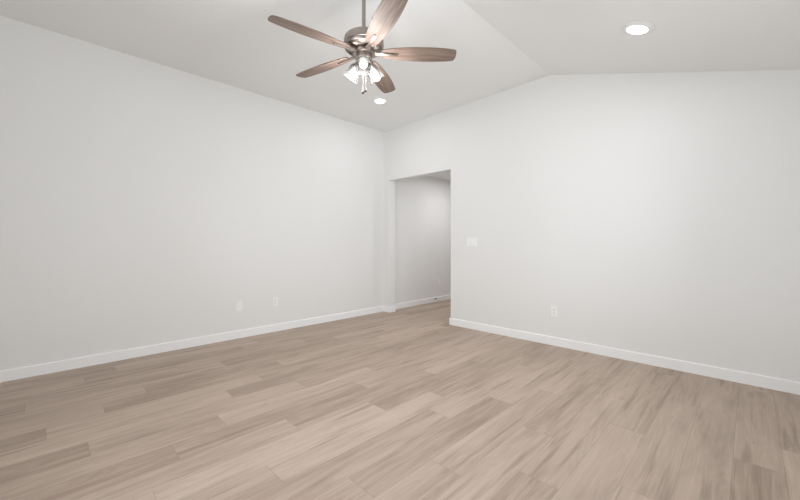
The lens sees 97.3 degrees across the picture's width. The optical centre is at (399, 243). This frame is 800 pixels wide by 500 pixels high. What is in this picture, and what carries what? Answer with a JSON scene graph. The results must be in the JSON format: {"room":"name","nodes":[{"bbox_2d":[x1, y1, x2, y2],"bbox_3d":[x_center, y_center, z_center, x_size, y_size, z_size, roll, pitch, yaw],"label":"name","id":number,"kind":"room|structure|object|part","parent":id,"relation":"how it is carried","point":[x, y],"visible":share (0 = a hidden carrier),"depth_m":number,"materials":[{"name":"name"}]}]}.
{"room":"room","nodes":[
{"label":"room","id":0,"kind":"room"},
{"bbox_2d":[0,15,450,370],"bbox_3d":[-0.814,-0.372,5.534,0.130,3.045,9.560,0,0,45],"label":"wall","id":1,"kind":"structure","parent":0,"point":[141,200],"depth_m":3.77,"materials":[{"name":"paint"}]},
{"bbox_2d":[0,294,450,382],"bbox_3d":[-0.719,1.103,5.429,0.153,0.094,9.286,0,0,45],"label":"baseboard","id":2,"kind":"structure","parent":1,"relation":"attached to","point":[57,366],"depth_m":3.83,"materials":[{"name":"paint"}]},
{"bbox_2d":[236,301,241,310],"bbox_3d":[-1.957,0.760,4.287,0.007,0.120,0.076,0,0,45],"label":"blank wall plate","id":3,"kind":"object","parent":1,"relation":"attached to","point":[238,303],"visible":1,"depth_m":4.28,"materials":[{"name":"white plastic"}]},
{"bbox_2d":[272,297,277,306],"bbox_3d":[-1.635,0.762,4.610,0.008,0.118,0.074,0,0,45],"label":"power outlet","id":4,"kind":"object","parent":1,"relation":"attached to","point":[274,299],"visible":1,"depth_m":4.60,"materials":[{"name":"white plastic"}]},
{"bbox_2d":[0,299,799,499],"bbox_3d":[1.028,1.200,3.703,5.324,0.100,9.560,0,0,45],"label":"floor","id":5,"kind":"structure","parent":0,"point":[407,403],"depth_m":2.23,"materials":[{"name":"brown wood"}]},
{"bbox_2d":[0,0,799,131],"bbox_3d":[-0.365,-1.602,2.302,5.324,0.879,5.610,0,0,45],"label":"ceiling","id":6,"kind":"structure","parent":0,"point":[499,45],"depth_m":3.09,"materials":[{"name":"paint"}]},
{"bbox_2d":[268,0,455,93],"bbox_3d":[-0.293,-1.496,2.517,1.287,0.843,1.258,0,0,45],"label":"ceiling fan","id":7,"kind":"object","parent":6,"relation":"hanging from","point":[363,43],"visible":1,"depth_m":2.47,"materials":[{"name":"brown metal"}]},
{"bbox_3d":[-0.580,-1.370,2.292,0.536,0.006,0.140,0,12,-37],"label":"blade","id":8,"kind":"part","parent":7,"relation":"part of","materials":[{"name":"brown wood"}]},
{"bbox_3d":[-0.598,-1.370,2.746,0.536,0.006,0.140,0,12,32],"label":"blade","id":9,"kind":"part","parent":7,"relation":"part of","materials":[{"name":"brown wood"}]},
{"bbox_3d":[-0.350,-1.240,2.570,0.136,0.138,0.116,0,0,45],"label":"lamp shade","id":10,"kind":"part","parent":7,"relation":"part of","materials":[{"name":"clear glass"}]},
{"bbox_3d":[-0.334,-1.257,2.565,0.072,0.082,0.054,0,0,45],"label":"bulb","id":11,"kind":"part","parent":7,"relation":"part of","materials":[{"name":"white glass"}]},
{"bbox_3d":[-0.248,-1.240,2.437,0.112,0.138,0.137,0,0,9],"label":"lamp shade","id":12,"kind":"part","parent":7,"relation":"part of","materials":[{"name":"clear glass"}]},
{"bbox_3d":[-0.252,-1.257,2.452,0.053,0.082,0.072,0,0,12],"label":"bulb","id":13,"kind":"part","parent":7,"relation":"part of","materials":[{"name":"white glass"}]},
{"bbox_3d":[-0.194,-1.257,2.575,0.054,0.082,0.073,0,0,45],"label":"bulb","id":14,"kind":"part","parent":7,"relation":"part of","materials":[{"name":"white glass"}]},
{"bbox_3d":[-0.178,-1.240,2.582,0.112,0.138,0.137,0,0,45],"label":"lamp shade","id":15,"kind":"part","parent":7,"relation":"part of","materials":[{"name":"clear glass"}]},
{"bbox_3d":[-0.158,-1.370,2.919,0.140,0.007,0.536,-12,-3,15],"label":"blade","id":16,"kind":"part","parent":7,"relation":"part of","materials":[{"name":"brown wood"}]},
{"bbox_3d":[-0.101,-1.370,2.165,0.140,0.006,0.536,13,-5,-23],"label":"blade","id":17,"kind":"part","parent":7,"relation":"part of","materials":[{"name":"brown wood"}]},
{"bbox_3d":[0.139,-1.370,2.551,0.536,0.007,0.140,0,-12,-3],"label":"blade","id":18,"kind":"part","parent":7,"relation":"part of","materials":[{"name":"brown wood"}]},
{"bbox_2d":[372,97,387,103],"bbox_3d":[-0.266,-1.890,4.674,0.218,0.027,0.218,0,0,45],"label":"recessed light","id":19,"kind":"object","parent":6,"relation":"in","point":[379,100],"visible":1,"depth_m":4.63,"materials":[{"name":"white"}]},
{"bbox_2d":[621,21,654,34],"bbox_3d":[1.760,-1.593,2.605,0.213,0.071,0.213,0,0,-2],"label":"recessed light","id":20,"kind":"object","parent":6,"relation":"in","point":[636,27],"visible":1,"depth_m":2.57,"materials":[{"name":"white"}]},
{"bbox_2d":[428,172,450,180],"bbox_3d":[1.764,-1.360,6.926,1.824,0.120,3.950,0,0,45],"label":"ceiling","id":21,"kind":"structure","parent":0,"point":[447,175],"depth_m":6.82,"materials":[{"name":"paint"}]},
{"bbox_2d":[384,70,799,381],"bbox_3d":[1.567,-0.386,4.245,5.064,3.072,0.130,0,0,45],"label":"wall","id":22,"kind":"structure","parent":0,"point":[658,214],"depth_m":3.46,"materials":[{"name":"paint"}]},
{"bbox_2d":[467,238,476,246],"bbox_3d":[0.967,-0.016,4.742,0.166,0.122,0.010,0,0,45],"label":"light switch","id":23,"kind":"object","parent":22,"relation":"attached to","point":[471,242],"visible":1,"depth_m":4.74,"materials":[{"name":"white plastic"}]},
{"bbox_2d":[551,306,557,316],"bbox_3d":[1.742,0.766,3.973,0.074,0.118,0.008,0,0,45],"label":"power outlet","id":24,"kind":"object","parent":22,"relation":"attached to","point":[554,309],"visible":1,"depth_m":3.97,"materials":[{"name":"white plastic"}]},
{"bbox_2d":[449,318,799,394],"bbox_3d":[2.049,1.103,3.756,3.662,0.094,0.144,0,0,45],"label":"baseboard","id":25,"kind":"structure","parent":22,"relation":"attached to","point":[778,384],"depth_m":3.33,"materials":[{"name":"paint"}]}
]}

